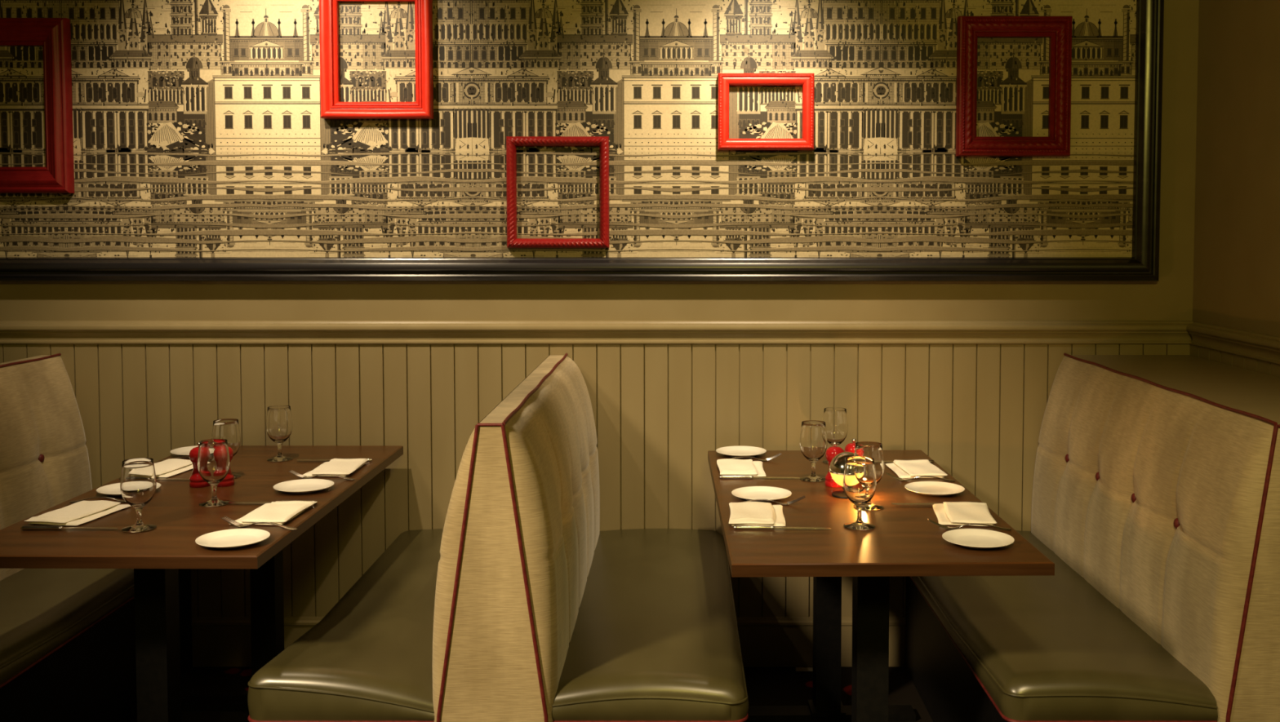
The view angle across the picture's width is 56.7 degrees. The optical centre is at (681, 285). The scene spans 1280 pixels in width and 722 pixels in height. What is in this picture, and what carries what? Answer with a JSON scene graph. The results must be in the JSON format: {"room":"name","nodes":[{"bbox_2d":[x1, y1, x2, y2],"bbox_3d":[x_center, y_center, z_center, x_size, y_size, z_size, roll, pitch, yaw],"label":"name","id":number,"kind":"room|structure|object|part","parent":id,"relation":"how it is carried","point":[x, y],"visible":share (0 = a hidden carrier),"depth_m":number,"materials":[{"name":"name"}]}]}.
{"room":"restaurant","nodes":[
{"label":"restaurant","id":0,"kind":"room"},
{"bbox_2d":[131,666,933,721],"bbox_3d":[-0.906,1.444,1.020,5.387,0.060,6.100,0,3,0],"label":"floor","id":1,"kind":"structure","parent":0,"point":[765,686],"depth_m":3.78,"materials":[{"name":"carpet"}]},
{"bbox_2d":[0,353,192,721],"bbox_3d":[-1.917,0.782,3.232,0.666,1.050,1.392,0,3,0],"label":"bench","id":2,"kind":"object","parent":1,"relation":"on","point":[68,636],"visible":0.75,"depth_m":3.40,"materials":[{"name":"fabric"}]},
{"bbox_3d":[-2.080,0.785,3.235,0.340,1.043,1.386,0,3,0],"label":"panel","id":3,"kind":"part","parent":2,"relation":"part of","materials":[{"name":"fabric"}]},
{"bbox_3d":[-1.994,0.593,3.226,0.112,0.658,1.384,0,3,0],"label":"backrest","id":4,"kind":"part","parent":2,"relation":"part of","materials":[{"name":"fabric"}]},
{"bbox_3d":[-1.770,0.868,3.243,0.371,0.093,1.377,0,3,0],"label":"seat","id":5,"kind":"part","parent":2,"relation":"part of","materials":[{"name":"green leather"}]},
{"bbox_2d":[0,445,403,721],"bbox_3d":[-1.262,0.931,3.243,0.692,0.750,1.310,0,3,0],"label":"dining table","id":6,"kind":"object","parent":1,"relation":"on","point":[156,556],"visible":0.64,"depth_m":2.86,"materials":[{"name":"brown wood"}]},
{"bbox_2d":[20,526,118,530],"bbox_3d":[-1.441,0.573,2.790,0.230,0.010,0.017,0,3,1],"label":"table knife","id":7,"kind":"object","parent":6,"relation":"on","point":[23,528],"visible":1,"depth_m":2.79,"materials":[{"name":"metal"}]},
{"bbox_3d":[-1.507,0.573,2.790,0.098,0.010,0.013,0,3,1],"label":"handle","id":8,"kind":"part","parent":7,"relation":"part of","materials":[{"name":"metal"}]},
{"bbox_3d":[-1.393,0.573,2.791,0.135,0.002,0.014,0,3,1],"label":"blade","id":9,"kind":"part","parent":7,"relation":"part of","materials":[{"name":"metal"}]},
{"bbox_2d":[24,500,131,526],"bbox_3d":[-1.489,0.562,2.929,0.142,0.018,0.214,0,3,9],"label":"folded napkin","id":10,"kind":"object","parent":6,"relation":"on","point":[81,513],"visible":1,"depth_m":2.90,"materials":[{"name":"beige fabric"}]},
{"bbox_2d":[69,497,125,502],"bbox_3d":[-1.489,0.553,3.073,0.192,0.021,0.024,0,3,-3],"label":"fork","id":11,"kind":"object","parent":6,"relation":"on","point":[119,500],"visible":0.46,"depth_m":3.07,"materials":[{"name":"metal"}]},
{"bbox_2d":[96,483,160,496],"bbox_3d":[-1.488,0.552,3.188,0.158,0.013,0.158,0,3,0],"label":"bread plate","id":12,"kind":"object","parent":6,"relation":"on","point":[113,490],"visible":0.43,"depth_m":3.19,"materials":[{"name":"white ceramic"}]},
{"bbox_2d":[120,457,156,533],"bbox_3d":[-1.284,0.495,2.800,0.078,0.163,0.078,0,3,0],"label":"water goblet","id":13,"kind":"object","parent":6,"relation":"on","point":[138,482],"visible":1,"depth_m":2.77,"materials":[{"name":"clear glass"}]},
{"bbox_2d":[119,477,189,480],"bbox_3d":[-1.470,0.546,3.336,0.230,0.010,0.017,0,3,3],"label":"table knife","id":14,"kind":"object","parent":6,"relation":"on","point":[120,477],"visible":0.15,"depth_m":3.33,"materials":[{"name":"metal"}]},
{"bbox_3d":[-1.423,0.547,3.334,0.135,0.002,0.014,0,3,3],"label":"blade","id":15,"kind":"part","parent":14,"relation":"part of","materials":[{"name":"metal"}]},
{"bbox_2d":[154,458,193,478],"bbox_3d":[-1.508,0.535,3.474,0.141,0.018,0.214,0,3,10],"label":"folded napkin","id":16,"kind":"object","parent":6,"relation":"on","point":[169,468],"visible":0.71,"depth_m":3.47,"materials":[{"name":"beige fabric"}]},
{"bbox_2d":[160,457,189,461],"bbox_3d":[-1.494,0.527,3.614,0.192,0.021,0.024,0,3,3],"label":"fork","id":17,"kind":"object","parent":6,"relation":"on","point":[177,457],"visible":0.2,"depth_m":3.61,"materials":[{"name":"metal"}]},
{"bbox_2d":[169,445,197,457],"bbox_3d":[-1.525,0.526,3.729,0.158,0.013,0.158,0,3,0],"label":"bread plate","id":18,"kind":"object","parent":6,"relation":"on","point":[184,451],"visible":0.31,"depth_m":3.74,"materials":[{"name":"white ceramic"}]},
{"bbox_2d":[189,442,210,488],"bbox_3d":[-1.330,0.494,3.268,0.055,0.121,0.055,0,3,0],"label":"pepper mill","id":19,"kind":"object","parent":6,"relation":"on","point":[196,481],"visible":0.55,"depth_m":3.25,"materials":[{"name":"red paint"}]},
{"bbox_2d":[197,439,230,506],"bbox_3d":[-1.206,0.483,3.054,0.078,0.163,0.078,0,3,0],"label":"water goblet","id":20,"kind":"object","parent":6,"relation":"on","point":[213,458],"visible":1,"depth_m":3.03,"materials":[{"name":"clear glass"}]},
{"bbox_2d":[217,446,234,487],"bbox_3d":[-1.268,0.494,3.277,0.055,0.121,0.055,2,3,33],"label":"pepper mill","id":21,"kind":"object","parent":6,"relation":"on","point":[228,481],"visible":0.22,"depth_m":3.27,"materials":[{"name":"red paint"}]},
{"bbox_2d":[211,418,240,478],"bbox_3d":[-1.300,0.468,3.381,0.078,0.163,0.078,0,3,0],"label":"water goblet","id":22,"kind":"object","parent":6,"relation":"on","point":[228,429],"visible":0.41,"depth_m":3.35,"materials":[{"name":"clear glass"}]},
{"bbox_2d":[195,528,270,548],"bbox_3d":[-1.013,0.577,2.675,0.158,0.013,0.158,0,3,0],"label":"bread plate","id":23,"kind":"object","parent":6,"relation":"on","point":[234,538],"visible":1,"depth_m":2.69,"materials":[{"name":"white ceramic"}]},
{"bbox_2d":[221,516,297,530],"bbox_3d":[-1.002,0.565,2.810,0.192,0.021,0.024,1,3,12],"label":"fork","id":24,"kind":"object","parent":6,"relation":"on","point":[236,524],"visible":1,"depth_m":2.81,"materials":[{"name":"metal"}]},
{"bbox_2d":[228,501,316,525],"bbox_3d":[-1.009,0.562,2.933,0.142,0.018,0.214,0,3,2],"label":"folded napkin","id":25,"kind":"object","parent":6,"relation":"on","point":[281,513],"visible":0.98,"depth_m":2.91,"materials":[{"name":"beige fabric"}]},
{"bbox_2d":[228,500,317,504],"bbox_3d":[-1.053,0.560,3.049,0.230,0.010,0.017,0,3,0],"label":"table knife","id":26,"kind":"object","parent":6,"relation":"on","point":[306,500],"visible":0.52,"depth_m":3.05,"materials":[{"name":"metal"}]},
{"bbox_3d":[-1.101,0.561,3.048,0.135,0.002,0.014,0,3,0],"label":"blade","id":27,"kind":"part","parent":26,"relation":"part of","materials":[{"name":"metal"}]},
{"bbox_3d":[-0.987,0.560,3.050,0.098,0.010,0.014,0,3,0],"label":"handle","id":28,"kind":"part","parent":26,"relation":"part of","materials":[{"name":"metal"}]},
{"bbox_2d":[266,405,293,462],"bbox_3d":[-1.235,0.455,3.636,0.078,0.163,0.078,0,3,0],"label":"water goblet","id":29,"kind":"object","parent":6,"relation":"on","point":[279,425],"visible":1,"depth_m":3.61,"materials":[{"name":"clear glass"}]},
{"bbox_2d":[273,479,333,493],"bbox_3d":[-1.027,0.550,3.220,0.158,0.013,0.158,0,3,0],"label":"bread plate","id":30,"kind":"object","parent":6,"relation":"on","point":[303,486],"visible":1,"depth_m":3.24,"materials":[{"name":"white ceramic"}]},
{"bbox_2d":[288,470,355,479],"bbox_3d":[-1.020,0.539,3.358,0.192,0.021,0.024,0,3,8],"label":"fork","id":31,"kind":"object","parent":6,"relation":"on","point":[296,474],"visible":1,"depth_m":3.36,"materials":[{"name":"metal"}]},
{"bbox_2d":[296,458,372,462],"bbox_3d":[-1.060,0.533,3.610,0.230,0.010,0.017,0,3,0],"label":"table knife","id":32,"kind":"object","parent":6,"relation":"on","point":[369,460],"visible":0.48,"depth_m":3.61,"materials":[{"name":"metal"}]},
{"bbox_3d":[-1.107,0.534,3.609,0.135,0.002,0.014,0,3,0],"label":"blade","id":33,"kind":"part","parent":32,"relation":"part of","materials":[{"name":"metal"}]},
{"bbox_2d":[302,458,368,477],"bbox_3d":[-1.017,0.535,3.482,0.141,0.018,0.214,0,3,0],"label":"folded napkin","id":34,"kind":"object","parent":6,"relation":"on","point":[340,467],"visible":0.98,"depth_m":3.45,"materials":[{"name":"beige fabric"}]},
{"bbox_2d":[247,353,748,721],"bbox_3d":[-0.402,0.781,3.232,1.099,1.051,1.392,0,3,0],"label":"bench","id":35,"kind":"object","parent":1,"relation":"on","point":[520,608],"visible":1,"depth_m":2.61,"materials":[{"name":"fabric"}]},
{"bbox_3d":[-0.736,0.862,3.243,0.431,0.106,1.377,0,3,0],"label":"seat","id":36,"kind":"part","parent":35,"relation":"part of","materials":[{"name":"green leather"}]},
{"bbox_3d":[-0.490,0.593,3.226,0.112,0.658,1.384,0,3,0],"label":"backrest","id":37,"kind":"part","parent":35,"relation":"part of","materials":[{"name":"fabric"}]},
{"bbox_3d":[-0.407,0.785,3.235,0.334,1.043,1.386,0,3,0],"label":"panel","id":38,"kind":"part","parent":35,"relation":"part of","materials":[{"name":"fabric"}]},
{"bbox_3d":[-0.323,0.593,3.226,0.114,0.658,1.384,0,3,0],"label":"backrest","id":39,"kind":"part","parent":35,"relation":"part of","materials":[{"name":"fabric"}]},
{"bbox_3d":[-0.068,0.868,3.243,0.432,0.094,1.377,0,3,0],"label":"seat","id":40,"kind":"part","parent":35,"relation":"part of","materials":[{"name":"green leather"}]},
{"bbox_2d":[795,667,813,671],"bbox_3d":[0.420,1.274,3.921,0.084,0.002,0.032,0,3,4],"label":"paper slip","id":41,"kind":"object","parent":1,"relation":"on","point":[797,669],"visible":0.64,"depth_m":3.92,"materials":[{"name":"brown"}]},
{"bbox_2d":[707,450,1054,721],"bbox_3d":[0.439,0.935,3.174,0.688,0.750,1.285,0,3,-1],"label":"dining table","id":42,"kind":"object","parent":1,"relation":"on","point":[903,541],"visible":0.82,"depth_m":2.77,"materials":[{"name":"brown wood"}]},
{"bbox_2d":[716,458,765,477],"bbox_3d":[0.177,0.535,3.478,0.141,0.018,0.214,0,3,-1],"label":"folded napkin","id":43,"kind":"object","parent":42,"relation":"on","point":[728,467],"visible":0.99,"depth_m":3.46,"materials":[{"name":"beige fabric"}]},
{"bbox_2d":[715,446,766,457],"bbox_3d":[0.187,0.526,3.720,0.158,0.013,0.158,0,3,0],"label":"bread plate","id":44,"kind":"object","parent":42,"relation":"on","point":[731,451],"visible":0.96,"depth_m":3.74,"materials":[{"name":"white ceramic"}]},
{"bbox_2d":[732,453,781,461],"bbox_3d":[0.210,0.527,3.616,0.192,0.021,0.024,0,3,-6],"label":"fork","id":45,"kind":"object","parent":42,"relation":"on","point":[780,454],"visible":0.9,"depth_m":3.62,"materials":[{"name":"metal"}]},
{"bbox_2d":[728,502,785,527],"bbox_3d":[0.185,0.563,2.916,0.142,0.018,0.214,0,3,1],"label":"folded napkin","id":46,"kind":"object","parent":42,"relation":"on","point":[744,513],"visible":0.98,"depth_m":2.89,"materials":[{"name":"beige fabric"}]},
{"bbox_2d":[719,475,799,479],"bbox_3d":[0.221,0.545,3.360,0.230,0.010,0.017,0,3,3],"label":"table knife","id":47,"kind":"object","parent":42,"relation":"on","point":[722,477],"visible":1,"depth_m":3.36,"materials":[{"name":"metal"}]},
{"bbox_3d":[0.155,0.545,3.361,0.098,0.010,0.014,0,3,3],"label":"handle","id":48,"kind":"part","parent":47,"relation":"part of","materials":[{"name":"metal"}]},
{"bbox_3d":[0.268,0.546,3.358,0.135,0.002,0.014,0,3,3],"label":"blade","id":49,"kind":"part","parent":47,"relation":"part of","materials":[{"name":"metal"}]},
{"bbox_2d":[731,486,791,502],"bbox_3d":[0.211,0.555,3.126,0.158,0.013,0.158,0,3,0],"label":"bread plate","id":50,"kind":"object","parent":42,"relation":"on","point":[750,493],"visible":0.96,"depth_m":3.15,"materials":[{"name":"white ceramic"}]},
{"bbox_2d":[741,495,805,505],"bbox_3d":[0.222,0.554,3.045,0.192,0.021,0.024,0,3,-2],"label":"fork","id":51,"kind":"object","parent":42,"relation":"on","point":[802,497],"visible":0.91,"depth_m":3.04,"materials":[{"name":"metal"}]},
{"bbox_2d":[733,524,831,529],"bbox_3d":[0.237,0.572,2.794,0.230,0.010,0.017,0,3,3],"label":"table knife","id":52,"kind":"object","parent":42,"relation":"on","point":[735,527],"visible":1,"depth_m":2.79,"materials":[{"name":"metal"}]},
{"bbox_3d":[0.171,0.572,2.796,0.098,0.010,0.014,0,3,3],"label":"handle","id":53,"kind":"part","parent":52,"relation":"part of","materials":[{"name":"metal"}]},
{"bbox_3d":[0.284,0.573,2.793,0.135,0.002,0.014,0,3,3],"label":"blade","id":54,"kind":"part","parent":52,"relation":"part of","materials":[{"name":"metal"}]},
{"bbox_2d":[799,420,827,482],"bbox_3d":[0.373,0.469,3.349,0.078,0.163,0.078,0,3,0],"label":"water goblet","id":55,"kind":"object","parent":42,"relation":"on","point":[813,442],"visible":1,"depth_m":3.32,"materials":[{"name":"clear glass"}]},
{"bbox_2d":[824,442,844,488],"bbox_3d":[0.424,0.494,3.272,0.055,0.121,0.055,-1,3,-24],"label":"pepper mill","id":56,"kind":"object","parent":42,"relation":"on","point":[831,452],"visible":0.56,"depth_m":3.25,"materials":[{"name":"red paint"}]},
{"bbox_2d":[822,407,848,464],"bbox_3d":[0.466,0.457,3.596,0.078,0.163,0.078,0,3,0],"label":"water goblet","id":57,"kind":"object","parent":42,"relation":"on","point":[835,419],"visible":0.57,"depth_m":3.56,"materials":[{"name":"clear glass"}]},
{"bbox_2d":[828,452,853,498],"bbox_3d":[0.441,0.502,3.152,0.098,0.116,0.098,0,3,0],"label":"candle holder","id":58,"kind":"object","parent":42,"relation":"on","point":[837,466],"visible":0.44,"depth_m":3.13,"materials":[{"name":"clear glass"}]},
{"bbox_3d":[0.441,0.517,3.152,0.091,0.044,0.091,0,3,0],"label":"lamp shade","id":59,"kind":"part","parent":58,"relation":"part of","materials":[{"name":"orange glass"}]},
{"bbox_2d":[844,439,856,453],"bbox_3d":[0.484,0.491,3.327,0.055,0.121,0.055,0,3,8],"label":"pepper mill","id":60,"kind":"object","parent":42,"relation":"on","point":[850,447],"visible":0.3,"depth_m":3.31,"materials":[{"name":"red paint"}]},
{"bbox_2d":[843,456,876,530],"bbox_3d":[0.424,0.495,2.819,0.078,0.163,0.078,0,3,0],"label":"water goblet","id":61,"kind":"object","parent":42,"relation":"on","point":[860,483],"visible":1,"depth_m":2.79,"materials":[{"name":"clear glass"}]},
{"bbox_2d":[853,441,884,511],"bbox_3d":[0.476,0.485,3.015,0.078,0.163,0.078,0,3,0],"label":"water goblet","id":62,"kind":"object","parent":42,"relation":"on","point":[873,450],"visible":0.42,"depth_m":2.99,"materials":[{"name":"clear glass"}]},
{"bbox_2d":[884,459,933,462],"bbox_3d":[0.650,0.534,3.588,0.230,0.010,0.017,0,3,0],"label":"table knife","id":63,"kind":"object","parent":42,"relation":"on","point":[930,460],"visible":0.34,"depth_m":3.59,"materials":[{"name":"metal"}]},
{"bbox_3d":[0.716,0.534,3.590,0.098,0.010,0.014,0,3,0],"label":"handle","id":64,"kind":"part","parent":63,"relation":"part of","materials":[{"name":"metal"}]},
{"bbox_2d":[885,459,947,479],"bbox_3d":[0.681,0.536,3.461,0.141,0.018,0.214,0,3,-4],"label":"folded napkin","id":65,"kind":"object","parent":42,"relation":"on","point":[904,469],"visible":1,"depth_m":3.44,"materials":[{"name":"beige fabric"}]},
{"bbox_2d":[885,472,955,481],"bbox_3d":[0.672,0.540,3.332,0.192,0.021,0.024,0,3,4],"label":"fork","id":66,"kind":"object","parent":42,"relation":"on","point":[894,477],"visible":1,"depth_m":3.33,"materials":[{"name":"metal"}]},
{"bbox_2d":[904,481,964,496],"bbox_3d":[0.681,0.552,3.188,0.158,0.013,0.158,0,3,0],"label":"bread plate","id":67,"kind":"object","parent":42,"relation":"on","point":[925,488],"visible":1,"depth_m":3.21,"materials":[{"name":"white ceramic"}]},
{"bbox_2d":[891,502,980,505],"bbox_3d":[0.653,0.561,3.036,0.230,0.010,0.017,0,3,0],"label":"table knife","id":68,"kind":"object","parent":42,"relation":"on","point":[971,502],"visible":0.47,"depth_m":3.04,"materials":[{"name":"metal"}]},
{"bbox_3d":[0.606,0.561,3.035,0.135,0.002,0.014,0,3,0],"label":"blade","id":69,"kind":"part","parent":68,"relation":"part of","materials":[{"name":"metal"}]},
{"bbox_2d":[932,502,997,527],"bbox_3d":[0.696,0.562,2.923,0.142,0.018,0.214,0,3,6],"label":"folded napkin","id":70,"kind":"object","parent":42,"relation":"on","point":[948,513],"visible":0.99,"depth_m":2.90,"materials":[{"name":"beige fabric"}]},
{"bbox_2d":[928,519,1011,530],"bbox_3d":[0.680,0.566,2.795,0.192,0.021,0.024,0,3,4],"label":"fork","id":71,"kind":"object","parent":42,"relation":"on","point":[930,521],"visible":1,"depth_m":2.79,"materials":[{"name":"metal"}]},
{"bbox_2d":[942,528,1014,549],"bbox_3d":[0.669,0.577,2.673,0.158,0.013,0.158,0,3,0],"label":"bread plate","id":72,"kind":"object","parent":42,"relation":"on","point":[978,539],"visible":1,"depth_m":2.69,"materials":[{"name":"white ceramic"}]},
{"bbox_2d":[905,353,1279,721],"bbox_3d":[1.185,0.781,3.232,0.973,1.051,1.392,0,3,0],"label":"bench","id":73,"kind":"object","parent":1,"relation":"on","point":[1156,497],"visible":0.94,"depth_m":2.89,"materials":[{"name":"fabric"}]},
{"bbox_3d":[0.928,0.866,3.243,0.459,0.097,1.377,0,3,0],"label":"seat","id":74,"kind":"part","parent":73,"relation":"part of","materials":[{"name":"green leather"}]},
{"bbox_3d":[1.208,0.593,3.226,0.112,0.658,1.384,0,3,0],"label":"backrest","id":75,"kind":"part","parent":73,"relation":"part of","materials":[{"name":"fabric"}]},
{"bbox_3d":[1.398,0.789,3.235,0.548,1.036,1.386,0,3,0],"label":"panel","id":76,"kind":"part","parent":73,"relation":"part of","materials":[{"name":"fabric"}]},
{"bbox_2d":[0,0,1199,320],"bbox_3d":[-0.906,-0.079,3.961,5.387,2.800,0.120,0,3,0],"label":"wall","id":77,"kind":"structure","parent":0,"point":[1170,298],"depth_m":3.91,"materials":[{"name":"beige paint"}]},
{"bbox_2d":[191,616,905,666],"bbox_3d":[-0.907,1.189,3.951,5.186,0.168,0.022,0,3,0],"label":"baseboard","id":78,"kind":"structure","parent":77,"relation":"attached to","point":[216,642],"depth_m":3.94,"materials":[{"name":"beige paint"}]},
{"bbox_2d":[0,0,1164,281],"bbox_3d":[-0.712,-0.708,3.843,4.537,1.392,0.053,0,3,0],"label":"mural panel","id":79,"kind":"object","parent":77,"relation":"attached to","point":[204,150],"visible":0.93,"depth_m":3.87,"materials":[{"name":"beige paper"}]},
{"bbox_2d":[0,17,74,193],"bbox_3d":[-2.234,-0.582,3.843,0.492,0.564,0.042,0,3,0],"label":"picture frame","id":80,"kind":"object","parent":79,"relation":"attached to","point":[54,34],"visible":1,"depth_m":3.83,"materials":[{"name":"red wood"}]},
{"bbox_2d":[319,0,433,119],"bbox_3d":[-0.989,-0.758,3.834,0.358,0.432,0.043,0,3,0],"label":"picture frame","id":81,"kind":"object","parent":79,"relation":"attached to","point":[331,108],"visible":1,"depth_m":3.83,"materials":[{"name":"red paint"}]},
{"bbox_2d":[506,136,609,248],"bbox_3d":[-0.404,-0.303,3.861,0.334,0.363,0.032,0,3,0],"label":"picture frame","id":82,"kind":"object","parent":79,"relation":"attached to","point":[512,142],"visible":1,"depth_m":3.85,"materials":[{"name":"paint"}]},
{"bbox_2d":[717,73,814,150],"bbox_3d":[0.274,-0.563,3.843,0.311,0.246,0.044,0,3,0],"label":"picture frame","id":83,"kind":"object","parent":79,"relation":"attached to","point":[806,81],"visible":1,"depth_m":3.83,"materials":[{"name":"red paint"}]},
{"bbox_2d":[955,15,1072,156],"bbox_3d":[1.079,-0.645,3.839,0.365,0.450,0.044,0,3,0],"label":"picture frame","id":84,"kind":"object","parent":79,"relation":"attached to","point":[1058,28],"visible":1,"depth_m":3.83,"materials":[{"name":"red wood"}]},
{"bbox_2d":[0,344,1190,617],"bbox_3d":[-0.907,0.663,3.930,5.186,0.960,0.012,0,3,0],"label":"wainscoting","id":85,"kind":"structure","parent":77,"relation":"attached to","point":[977,411],"depth_m":3.91,"materials":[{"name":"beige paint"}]},
{"bbox_2d":[0,320,1193,344],"bbox_3d":[-0.907,0.157,3.894,5.186,0.077,0.035,0,3,0],"label":"trim","id":86,"kind":"structure","parent":77,"relation":"attached to","point":[11,332],"depth_m":3.90,"materials":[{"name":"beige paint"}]},
{"bbox_2d":[1192,0,1279,336],"bbox_3d":[1.747,0.049,1.304,0.120,2.800,5.200,0,3,0],"label":"wall","id":87,"kind":"structure","parent":0,"point":[1237,254],"depth_m":3.58,"materials":[{"name":"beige paint"}]},
{"bbox_2d":[1186,321,1279,364],"bbox_3d":[1.669,0.274,1.447,0.035,0.077,4.864,0,3,0],"label":"trim","id":88,"kind":"structure","parent":87,"relation":"attached to","point":[1250,344],"depth_m":3.55,"materials":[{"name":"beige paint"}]},
{"bbox_2d":[1189,341,1279,377],"bbox_3d":[1.681,0.781,1.483,0.012,0.960,4.887,0,3,0],"label":"trim","id":89,"kind":"structure","parent":87,"relation":"attached to","point":[1264,367],"depth_m":3.57,"materials":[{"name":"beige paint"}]}
]}

